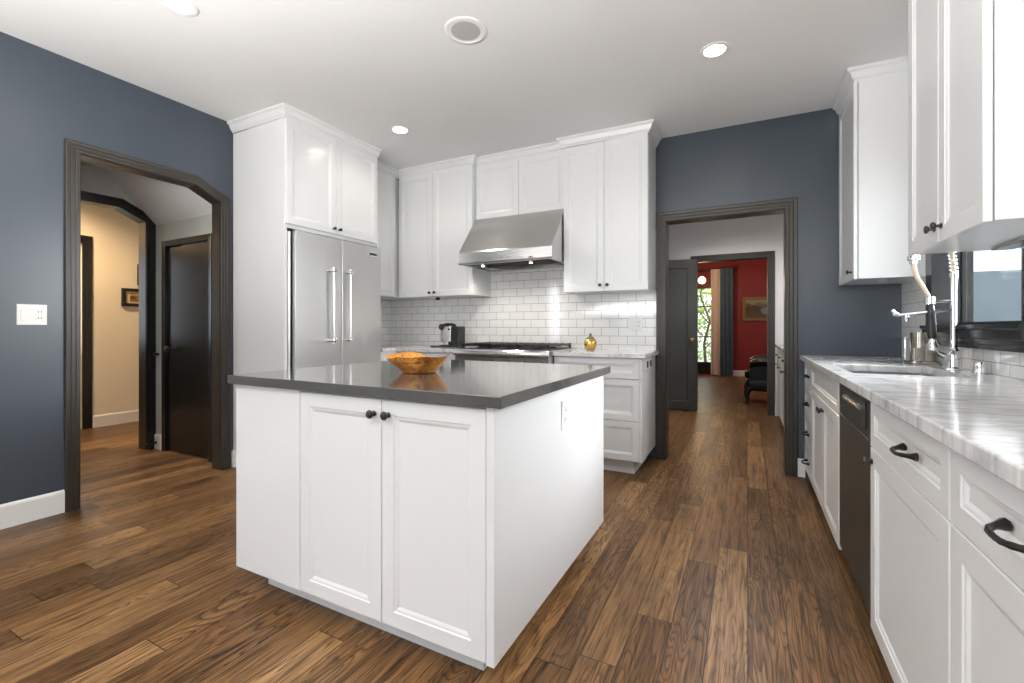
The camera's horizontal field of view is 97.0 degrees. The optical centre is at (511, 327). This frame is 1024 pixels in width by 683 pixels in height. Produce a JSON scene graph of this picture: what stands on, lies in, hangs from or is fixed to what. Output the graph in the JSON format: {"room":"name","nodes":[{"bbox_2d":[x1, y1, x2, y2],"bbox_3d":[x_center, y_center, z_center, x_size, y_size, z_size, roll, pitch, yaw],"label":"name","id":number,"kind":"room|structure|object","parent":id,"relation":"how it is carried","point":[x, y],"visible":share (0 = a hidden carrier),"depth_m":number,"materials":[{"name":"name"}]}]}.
{"room":"kitchen","nodes":[
{"label":"kitchen","id":0,"kind":"room"},
{"bbox_2d":[81,164,137,207],"bbox_3d":[-3.678,-0.265,3.596,0.120,2.750,7.400,0,0,27],"label":"wall","id":1,"kind":"structure","parent":0,"point":[93,179],"depth_m":3.83,"materials":[{"name":"paint"}]},
{"bbox_2d":[81,190,155,449],"bbox_3d":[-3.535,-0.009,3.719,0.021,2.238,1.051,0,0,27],"label":"trim","id":2,"kind":"structure","parent":1,"relation":"attached to","point":[150,225],"depth_m":4.14,"materials":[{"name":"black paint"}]},
{"bbox_2d":[81,203,138,428],"bbox_3d":[-5.098,-0.265,4.332,0.120,2.750,7.400,0,0,27],"label":"wall","id":3,"kind":"structure","parent":0,"point":[115,237],"depth_m":5.19,"materials":[{"name":"beige paint"}]},
{"bbox_2d":[81,235,91,429],"bbox_3d":[-5.069,0.048,4.235,0.021,2.124,1.783,0,0,27],"label":"trim","id":4,"kind":"structure","parent":3,"relation":"attached to","point":[86,241],"depth_m":4.98,"materials":[{"name":"black paint"}]},
{"bbox_2d":[92,410,138,427],"bbox_3d":[-4.022,1.042,6.263,0.014,0.135,2.780,0,0,27],"label":"baseboard","id":5,"kind":"structure","parent":3,"relation":"attached to","point":[101,420],"depth_m":5.21,"materials":[{"name":"white paint"}]},
{"bbox_2d":[121,288,138,306],"bbox_3d":[-4.468,-0.360,5.383,0.028,0.210,0.275,0,0,27],"label":"picture frame","id":6,"kind":"object","parent":3,"relation":"attached to","point":[129,296],"visible":0.63,"depth_m":5.33,"materials":[{"name":"black wood"}]},
{"bbox_2d":[130,293,138,301],"bbox_3d":[-4.470,-0.360,5.384,0.001,0.100,0.115,0,0,27],"label":"print","id":7,"kind":"object","parent":6,"relation":"attached to","point":[134,297],"depth_m":5.37},
{"bbox_2d":[137,264,138,284],"bbox_3d":[-4.387,-0.635,5.507,0.058,0.250,0.260,0,0,27],"label":"picture frame","id":8,"kind":"object","parent":3,"relation":"attached to","point":[137,264],"visible":0.09,"depth_m":5.39,"materials":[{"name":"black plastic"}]},
{"bbox_2d":[81,160,211,224],"bbox_3d":[-3.825,-1.363,1.991,1.096,0.855,4.415,0,0,27],"label":"ceiling","id":9,"kind":"structure","parent":0,"point":[163,202],"depth_m":3.84,"materials":[{"name":"paint"}]},
{"bbox_2d":[156,214,211,434],"bbox_3d":[-2.788,-0.015,3.991,1.096,2.250,0.120,0,0,27],"label":"wall","id":10,"kind":"structure","parent":0,"point":[200,225],"depth_m":4.15,"materials":[{"name":"paint"}]},
{"bbox_2d":[154,434,160,449],"bbox_3d":[-3.238,1.042,4.149,0.152,0.135,0.014,0,0,27],"label":"baseboard","id":11,"kind":"structure","parent":10,"relation":"attached to","point":[157,437],"depth_m":4.14,"materials":[{"name":"white paint"}]},
{"bbox_2d":[164,242,207,458],"bbox_3d":[-2.824,0.190,3.937,0.660,1.825,0.100,0,0,27],"label":"door","id":12,"kind":"structure","parent":10,"relation":"in","point":[187,348],"depth_m":3.94,"materials":[{"name":"black paint"}]},
{"bbox_2d":[161,233,211,461],"bbox_3d":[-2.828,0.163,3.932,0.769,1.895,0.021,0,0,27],"label":"trim","id":13,"kind":"structure","parent":10,"relation":"attached to","point":[164,244],"depth_m":4.08,"materials":[{"name":"black paint"}]},
{"bbox_2d":[0,31,389,504],"bbox_3d":[-2.370,-0.265,3.481,0.113,2.749,4.000,0,0,27],"label":"wall","id":14,"kind":"structure","parent":0,"point":[47,97],"depth_m":2.67,"materials":[{"name":"blue paint"}]},
{"bbox_2d":[16,304,46,324],"bbox_3d":[-2.764,-0.077,2.610,0.010,0.118,0.125,0,0,27],"label":"light switch","id":15,"kind":"object","parent":14,"relation":"attached to","point":[26,314],"visible":1,"depth_m":2.61,"materials":[{"name":"white plastic"}]},
{"bbox_2d":[36,309,43,320],"bbox_3d":[-2.748,-0.077,2.637,0.002,0.068,0.032,0,0,27],"label":"socket","id":16,"kind":"object","parent":15,"relation":"attached to","point":[39,312],"depth_m":2.64,"materials":[{"name":"white plastic"}]},
{"bbox_2d":[0,490,64,529],"bbox_3d":[-3.684,1.042,0.830,0.014,0.135,4.283,0,0,27],"label":"baseboard","id":17,"kind":"structure","parent":14,"relation":"attached to","point":[18,512],"depth_m":2.60,"materials":[{"name":"white paint"}]},
{"bbox_2d":[64,138,230,511],"bbox_3d":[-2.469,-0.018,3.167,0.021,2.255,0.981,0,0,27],"label":"trim","id":18,"kind":"structure","parent":14,"relation":"attached to","point":[73,149],"depth_m":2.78,"materials":[{"name":"brown wood"}]},
{"bbox_2d":[376,160,409,299],"bbox_3d":[-1.386,-0.977,4.763,0.465,1.313,0.790,0,0,27],"label":"upper cabinet","id":19,"kind":"object","parent":14,"relation":"attached to","point":[387,185],"visible":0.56,"depth_m":4.61,"materials":[{"name":"white paint"}]},
{"bbox_2d":[0,374,893,682],"bbox_3d":[0.134,1.170,4.605,10.400,0.120,15.500,0,0,27],"label":"floor","id":20,"kind":"structure","parent":0,"point":[708,562],"depth_m":1.92,"materials":[{"name":"brown wood"}]},
{"bbox_2d":[231,450,235,466],"bbox_3d":[-2.223,1.042,3.616,0.035,0.135,0.014,0,0,27],"label":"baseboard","id":21,"kind":"structure","parent":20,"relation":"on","point":[233,453],"depth_m":3.61,"materials":[{"name":"white paint"}]},
{"bbox_2d":[227,102,380,449],"bbox_3d":[-1.712,-0.264,3.893,0.687,2.747,1.047,0,0,27],"label":"tall cabinet","id":22,"kind":"object","parent":20,"relation":"on","point":[299,171],"visible":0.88,"depth_m":3.52,"materials":[{"name":"white paint"}]},
{"bbox_2d":[287,230,380,369],"bbox_3d":[-1.658,0.179,3.896,0.670,1.842,0.935,0,0,27],"label":"refrigerator","id":23,"kind":"object","parent":20,"relation":"on","point":[334,285],"visible":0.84,"depth_m":3.66,"materials":[{"name":"silver metal"}]},
{"bbox_2d":[381,351,456,360],"bbox_3d":[-0.993,0.667,4.558,1.322,0.885,0.780,0,0,27],"label":"base cabinet","id":24,"kind":"object","parent":20,"relation":"on","point":[451,356],"visible":0.02,"depth_m":4.25,"materials":[{"name":"white paint"}]},
{"bbox_2d":[381,345,477,352],"bbox_3d":[-0.993,0.207,4.563,1.333,0.034,0.789,0,0,27],"label":"countertop","id":25,"kind":"structure","parent":24,"relation":"on","point":[384,348],"depth_m":4.34,"materials":[{"name":"white stone"}]},
{"bbox_2d":[430,323,465,347],"bbox_3d":[-0.639,0.070,4.510,0.375,0.239,0.140,0,0,27],"label":"coffee machine","id":26,"kind":"object","parent":25,"relation":"on","point":[452,335],"visible":0.94,"depth_m":4.43,"materials":[{"name":"silver plastic"}]},
{"bbox_2d":[236,376,602,670],"bbox_3d":[-0.351,0.674,2.138,1.274,0.872,1.187,0,0,27],"label":"kitchen island","id":27,"kind":"object","parent":20,"relation":"on","point":[444,529],"visible":0.92,"depth_m":1.60,"materials":[{"name":"white paint"}]},
{"bbox_2d":[228,360,610,408],"bbox_3d":[-0.346,0.218,2.156,1.327,0.037,1.201,0,0,27],"label":"island countertop","id":28,"kind":"structure","parent":27,"relation":"on","point":[483,384],"depth_m":1.78,"materials":[{"name":"grey stone"}]},
{"bbox_2d":[386,352,448,373],"bbox_3d":[-0.412,0.156,2.042,0.304,0.087,0.232,0,0,27],"label":"wooden bowl","id":29,"kind":"object","parent":28,"relation":"on","point":[406,362],"visible":1,"depth_m":1.97,"materials":[{"name":"brown wood"}]},
{"bbox_2d":[561,399,568,429],"bbox_3d":[0.219,0.355,1.863,0.008,0.118,0.075,0,0,27],"label":"outlet","id":30,"kind":"object","parent":27,"relation":"attached to","point":[564,402],"depth_m":1.85,"materials":[{"name":"white plastic"}]},
{"bbox_2d":[453,342,576,363],"bbox_3d":[0.034,0.564,4.089,0.920,0.852,0.678,0,0,27],"label":"range","id":31,"kind":"object","parent":20,"relation":"on","point":[521,352],"visible":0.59,"depth_m":3.85,"materials":[{"name":"metal"}]},
{"bbox_2d":[462,347,571,350],"bbox_3d":[0.047,0.181,4.115,0.857,0.005,0.550,0,0,27],"label":"cooktop","id":32,"kind":"object","parent":31,"relation":"in","point":[496,348],"depth_m":3.96,"materials":[{"name":"silver metal"}]},
{"bbox_2d":[554,356,654,473],"bbox_3d":[0.774,0.667,3.741,0.708,0.885,0.614,0,0,27],"label":"base cabinet","id":33,"kind":"object","parent":20,"relation":"on","point":[629,389],"visible":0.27,"depth_m":3.44,"materials":[{"name":"white paint"}]},
{"bbox_2d":[552,349,658,358],"bbox_3d":[0.786,0.207,3.745,0.728,0.034,0.604,0,0,27],"label":"countertop","id":34,"kind":"structure","parent":33,"relation":"on","point":[610,353],"depth_m":3.53,"materials":[{"name":"white stone"}]},
{"bbox_2d":[584,339,596,349],"bbox_3d":[0.666,0.117,3.845,0.109,0.143,0.109,0,0,27],"label":"bud vase","id":35,"kind":"object","parent":34,"relation":"on","point":[590,344],"visible":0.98,"depth_m":3.80,"materials":[{"name":"gold metal"}]},
{"bbox_2d":[646,358,650,369],"bbox_3d":[1.074,0.282,3.566,0.006,0.085,0.200,0,0,27],"label":"outlet","id":36,"kind":"object","parent":33,"relation":"attached to","point":[648,360],"depth_m":3.55,"materials":[{"name":"white plastic"}]},
{"bbox_2d":[744,355,766,403],"bbox_3d":[3.916,0.596,6.702,0.865,1.033,0.785,0,0,27],"label":"armchair","id":37,"kind":"object","parent":20,"relation":"on","point":[756,376],"visible":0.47,"depth_m":6.52,"materials":[{"name":"black leather"}]},
{"bbox_2d":[745,369,749,378],"bbox_3d":[3.824,0.695,6.769,0.620,0.110,0.440,0,0,27],"label":"seat cushion","id":38,"kind":"object","parent":37,"relation":"on","point":[747,372],"depth_m":6.72,"materials":[{"name":"black leather"}]},
{"bbox_2d":[774,348,783,426],"bbox_3d":[3.050,0.672,4.529,0.643,0.875,2.250,0,0,27],"label":"pantry cabinet","id":39,"kind":"object","parent":20,"relation":"on","point":[780,354],"visible":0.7,"depth_m":5.05,"materials":[{"name":"white paint"}]},
{"bbox_2d":[775,344,783,351],"bbox_3d":[3.058,0.220,4.525,0.634,0.030,2.290,0,0,27],"label":"countertop","id":40,"kind":"structure","parent":39,"relation":"on","point":[779,346],"depth_m":5.07,"materials":[{"name":"white stone"}]},
{"bbox_2d":[801,363,811,483],"bbox_3d":[2.308,0.674,3.062,0.600,0.872,0.410,0,0,27],"label":"base cabinet","id":41,"kind":"object","parent":20,"relation":"on","point":[808,369],"visible":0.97,"depth_m":3.16,"materials":[{"name":"white paint"}]},
{"bbox_2d":[812,367,841,549],"bbox_3d":[1.988,0.674,2.433,0.590,0.872,0.999,0,0,27],"label":"base cabinet","id":42,"kind":"object","parent":20,"relation":"on","point":[825,390],"visible":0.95,"depth_m":2.48,"materials":[{"name":"white paint"}]},
{"bbox_2d":[840,384,871,615],"bbox_3d":[1.620,0.677,1.716,0.564,0.866,0.598,0,0,27],"label":"dishwasher","id":43,"kind":"object","parent":20,"relation":"on","point":[855,410],"visible":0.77,"depth_m":1.78,"materials":[{"name":"black"}]},
{"bbox_2d":[861,402,952,682],"bbox_3d":[1.314,0.674,1.144,0.600,0.872,0.690,0,0,27],"label":"base cabinet","id":44,"kind":"object","parent":20,"relation":"on","point":[910,469],"visible":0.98,"depth_m":1.20,"materials":[{"name":"white paint"}]},
{"bbox_2d":[950,449,1023,682],"bbox_3d":[0.997,0.674,0.533,0.600,0.872,0.683,0,0,27],"label":"base cabinet","id":45,"kind":"object","parent":20,"relation":"on","point":[987,512],"visible":1,"depth_m":0.83,"materials":[{"name":"white paint"}]},
{"bbox_2d":[800,355,1023,491],"bbox_3d":[1.629,0.218,1.735,0.596,0.036,3.420,0,0,27],"label":"countertop","id":46,"kind":"structure","parent":45,"relation":"on","point":[979,417],"depth_m":1.23,"materials":[{"name":"white stone"}]},
{"bbox_2d":[850,371,934,375],"bbox_3d":[1.834,0.328,2.175,0.429,0.184,0.594,0,0,27],"label":"sink","id":47,"kind":"object","parent":46,"relation":"in","point":[921,374],"visible":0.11,"depth_m":2.40,"materials":[{"name":"metal"}]},
{"bbox_2d":[904,332,940,364],"bbox_3d":[2.317,0.112,2.561,0.128,0.174,0.160,0,0,27],"label":"sink caddy","id":48,"kind":"object","parent":46,"relation":"on","point":[919,354],"visible":0.87,"depth_m":2.52,"materials":[{"name":"metal"}]},
{"bbox_2d":[904,360,940,364],"bbox_3d":[2.317,0.192,2.561,0.128,0.014,0.160,0,0,27],"label":"tray","id":49,"kind":"object","parent":48,"relation":"on","point":[907,361],"depth_m":2.50,"materials":[{"name":"metal"}]},
{"bbox_2d":[910,332,934,360],"bbox_3d":[2.326,0.105,2.568,0.103,0.160,0.100,0,0,27],"label":"cup","id":50,"kind":"object","parent":48,"relation":"on","point":[917,339],"depth_m":2.53,"materials":[{"name":"metal"}]},
{"bbox_2d":[891,252,962,369],"bbox_3d":[1.995,-0.146,2.172,0.268,0.690,0.134,0,0,27],"label":"faucet","id":51,"kind":"object","parent":46,"relation":"on","point":[952,356],"visible":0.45,"depth_m":2.17,"materials":[{"name":"silver metal"}]},
{"bbox_2d":[972,362,987,373],"bbox_3d":[2.046,0.173,1.981,0.048,0.052,0.048,0,0,27],"label":"air gap","id":52,"kind":"object","parent":46,"relation":"on","point":[978,367],"visible":1,"depth_m":1.97,"materials":[{"name":"silver metal"}]},
{"bbox_2d":[0,0,907,179],"bbox_3d":[-0.393,-1.744,2.175,4.940,0.293,10.000,0,0,27],"label":"ceiling","id":53,"kind":"structure","parent":0,"point":[542,71],"depth_m":2.71,"materials":[{"name":"paint"}]},
{"bbox_2d":[159,0,198,16],"bbox_3d":[-1.678,-1.627,2.282,0.164,0.010,0.164,0,0,27],"label":"recessed light","id":54,"kind":"object","parent":53,"relation":"in","point":[181,7],"visible":1,"depth_m":2.29,"materials":[{"name":"white paint"}]},
{"bbox_2d":[390,125,409,134],"bbox_3d":[-0.921,-1.627,3.721,0.164,0.010,0.164,0,0,27],"label":"recessed light","id":55,"kind":"object","parent":53,"relation":"in","point":[397,129],"visible":1,"depth_m":3.71,"materials":[{"name":"white paint"}]},
{"bbox_2d":[444,16,486,44],"bbox_3d":[-0.252,-1.614,2.465,0.232,0.006,0.232,0,0,27],"label":"ceiling speaker","id":56,"kind":"object","parent":53,"relation":"attached to","point":[465,30],"visible":1,"depth_m":2.46,"materials":[{"name":"white paint"}]},
{"bbox_2d":[451,21,479,40],"bbox_3d":[-0.252,-1.615,2.465,0.187,0.004,0.187,0,0,27],"label":"grille","id":57,"kind":"object","parent":56,"relation":"attached to","point":[460,30],"depth_m":2.46,"materials":[{"name":"grey metal"}]},
{"bbox_2d":[699,41,729,58],"bbox_3d":[1.173,-1.607,2.622,0.164,0.010,0.164,0,0,27],"label":"recessed light","id":58,"kind":"object","parent":53,"relation":"in","point":[713,50],"visible":1,"depth_m":2.62,"materials":[{"name":"white paint"}]},
{"bbox_2d":[390,108,901,476],"bbox_3d":[0.665,-0.263,4.228,4.910,2.745,0.140,0,0,27],"label":"wall","id":59,"kind":"structure","parent":0,"point":[797,155],"depth_m":3.59,"materials":[{"name":"blue paint"}]},
{"bbox_2d":[397,154,490,299],"bbox_3d":[-0.700,-0.962,4.636,0.991,1.344,0.388,0,0,27],"label":"upper cabinet","id":60,"kind":"object","parent":59,"relation":"attached to","point":[437,200],"visible":0.97,"depth_m":4.49,"materials":[{"name":"white paint"}]},
{"bbox_2d":[476,141,563,219],"bbox_3d":[0.117,-1.330,4.247,0.916,0.590,0.328,0,0,27],"label":"upper cabinet","id":61,"kind":"object","parent":59,"relation":"attached to","point":[530,179],"visible":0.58,"depth_m":4.13,"materials":[{"name":"white paint"}]},
{"bbox_2d":[458,209,563,271],"bbox_3d":[0.054,-0.791,4.124,0.905,0.484,0.597,0,0,27],"label":"range hood","id":62,"kind":"object","parent":61,"relation":"attached to","point":[535,240],"visible":1,"depth_m":3.96,"materials":[{"name":"metal"}]},
{"bbox_2d":[556,119,661,294],"bbox_3d":[0.823,-0.961,3.847,0.805,1.315,0.388,0,0,27],"label":"upper cabinet","id":63,"kind":"object","parent":59,"relation":"attached to","point":[610,183],"visible":1,"depth_m":3.70,"materials":[{"name":"white paint"}]},
{"bbox_2d":[629,317,641,330],"bbox_3d":[1.070,-0.035,3.933,0.115,0.115,0.010,0,0,27],"label":"wall outlet","id":64,"kind":"object","parent":59,"relation":"attached to","point":[635,323],"visible":1,"depth_m":3.93,"materials":[{"name":"white plastic"}]},
{"bbox_2d":[656,197,797,476],"bbox_3d":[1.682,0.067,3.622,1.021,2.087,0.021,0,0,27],"label":"trim","id":65,"kind":"structure","parent":59,"relation":"attached to","point":[790,205],"depth_m":3.46,"materials":[{"name":"brown wood"}]},
{"bbox_2d":[798,458,804,476],"bbox_3d":[2.159,1.042,3.379,0.047,0.135,0.014,0,0,27],"label":"baseboard","id":66,"kind":"structure","parent":59,"relation":"attached to","point":[801,467],"depth_m":3.38,"materials":[{"name":"white paint"}]},
{"bbox_2d":[669,214,783,415],"bbox_3d":[3.074,-0.242,5.931,6.400,2.705,0.120,0,0,27],"label":"wall","id":67,"kind":"structure","parent":0,"point":[757,233],"depth_m":5.91,"materials":[{"name":"paint"}]},
{"bbox_2d":[690,251,774,415],"bbox_3d":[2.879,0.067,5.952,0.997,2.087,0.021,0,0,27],"label":"trim","id":68,"kind":"structure","parent":67,"relation":"attached to","point":[770,254],"depth_m":5.74,"materials":[{"name":"brown wood"}]},
{"bbox_2d":[698,259,766,374],"bbox_3d":[5.398,-0.250,10.414,6.400,2.720,0.140,0,0,27],"label":"wall","id":69,"kind":"structure","parent":0,"point":[750,279],"depth_m":10.37,"materials":[{"name":"red paint"}]},
{"bbox_2d":[698,286,710,373],"bbox_3d":[4.324,0.045,10.960,1.090,2.070,0.060,0,0,27],"label":"window","id":70,"kind":"structure","parent":69,"relation":"in","point":[703,367],"depth_m":10.79,"materials":[{"name":"black plastic"}]},
{"bbox_2d":[721,370,744,376],"bbox_3d":[6.450,1.042,9.782,3.650,0.135,0.014,0,0,27],"label":"baseboard","id":71,"kind":"structure","parent":69,"relation":"attached to","point":[735,372],"depth_m":10.42,"materials":[{"name":"white paint"}]},
{"bbox_2d":[743,297,766,320],"bbox_3d":[5.588,-0.432,10.200,0.705,0.535,0.055,0,0,27],"label":"painting","id":72,"kind":"object","parent":69,"relation":"attached to","point":[754,308],"visible":0.63,"depth_m":10.24,"materials":[{"name":"brown paint"}]},
{"bbox_3d":[4.371,-1.350,10.807,1.815,0.064,0.106,0,0,27],"label":"curtain rod","id":73,"kind":"object","parent":69,"relation":"attached to","visible":0},
{"bbox_2d":[711,269,719,374],"bbox_3d":[4.755,-0.138,10.526,0.245,2.455,0.048,0,0,27],"label":"curtain","id":74,"kind":"object","parent":73,"relation":"hanging from","point":[715,273],"visible":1,"depth_m":10.54,"materials":[{"name":"fabric"}]},
{"bbox_2d":[720,268,732,375],"bbox_3d":[4.911,-0.138,10.366,0.270,2.455,0.079,0,0,27],"label":"curtain","id":75,"kind":"object","parent":73,"relation":"hanging from","point":[726,274],"visible":1,"depth_m":10.36,"materials":[{"name":"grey fabric"}]},
{"bbox_3d":[1.960,-0.244,1.547,0.144,2.708,3.450,0,0,27],"label":"wall","id":76,"kind":"structure","parent":0,"visible":0},
{"bbox_2d":[902,277,1023,379],"bbox_3d":[1.898,-0.675,1.595,0.010,1.749,3.420,0,0,27],"label":"backsplash","id":77,"kind":"structure","parent":76,"relation":"attached to","point":[1003,363],"depth_m":2.25,"materials":[{"name":"tile"}]},
{"bbox_2d":[832,56,925,285],"bbox_3d":[2.369,-0.949,2.947,0.394,1.304,0.557,0,0,27],"label":"upper cabinet","id":78,"kind":"object","parent":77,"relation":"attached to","point":[871,101],"visible":0.91,"depth_m":2.76,"materials":[{"name":"white paint"}]},
{"bbox_2d":[908,0,1023,254],"bbox_3d":[1.615,-0.943,1.492,0.394,1.316,0.765,0,0,27],"label":"upper cabinet","id":79,"kind":"object","parent":77,"relation":"attached to","point":[966,57],"visible":1,"depth_m":1.41,"materials":[{"name":"white paint"}]},
{"bbox_2d":[991,236,1023,250],"bbox_3d":[1.680,-0.292,1.438,0.060,0.014,0.500,0,0,27],"label":"light","id":80,"kind":"object","parent":79,"relation":"attached to","point":[1018,241],"depth_m":1.57,"materials":[{"name":"metal"}]},
{"bbox_2d":[920,248,1023,352],"bbox_3d":[2.232,-0.508,2.132,0.200,1.204,1.080,0,0,27],"label":"window","id":81,"kind":"structure","parent":76,"relation":"in","point":[1008,336],"depth_m":2.47,"materials":[{"name":"black paint"}]},
{"bbox_3d":[4.291,-1.700,8.279,6.400,0.180,5.150,0,0,27],"label":"ceiling","id":82,"kind":"structure","parent":0,"visible":0},
{"bbox_2d":[698,276,705,283],"bbox_3d":[3.957,-1.264,9.438,0.150,0.689,0.150,0,0,27],"label":"pendant lamp","id":83,"kind":"object","parent":82,"relation":"hanging from","point":[701,280],"visible":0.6,"depth_m":9.39,"materials":[{"name":"white glass"}]},
{"bbox_3d":[1.266,-0.254,5.398,0.120,2.728,2.490,0,0,27],"label":"wall","id":84,"kind":"structure","parent":0,"visible":0},
{"bbox_2d":[669,259,696,410],"bbox_3d":[2.131,0.090,6.119,0.684,2.020,0.105,0,0,16],"label":"door","id":85,"kind":"structure","parent":84,"relation":"in","point":[682,273],"depth_m":6.09,"materials":[{"name":"grey paint"}]},
{"label":"outside","id":86,"kind":"structure","parent":0,"visible":0},
{"bbox_2d":[698,348,710,361],"bbox_3d":[5.030,1.475,7.530,30.000,0.470,42.000,0,0,27],"label":"ground","id":87,"kind":"structure","parent":86,"point":[700,349],"depth_m":20.43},
{"bbox_2d":[698,289,710,361],"bbox_3d":[5.583,-0.472,13.398,3.434,3.428,1.944,0,0,27],"label":"tree","id":88,"kind":"object","parent":87,"relation":"on","point":[702,310],"visible":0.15,"depth_m":13.16,"materials":[{"name":"green plant"}]},
{"bbox_2d":[973,248,1020,321],"bbox_3d":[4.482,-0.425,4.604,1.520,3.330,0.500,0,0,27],"label":"house","id":89,"kind":"structure","parent":87,"relation":"on","point":[997,273],"depth_m":4.34,"materials":[{"name":"blue paint"}]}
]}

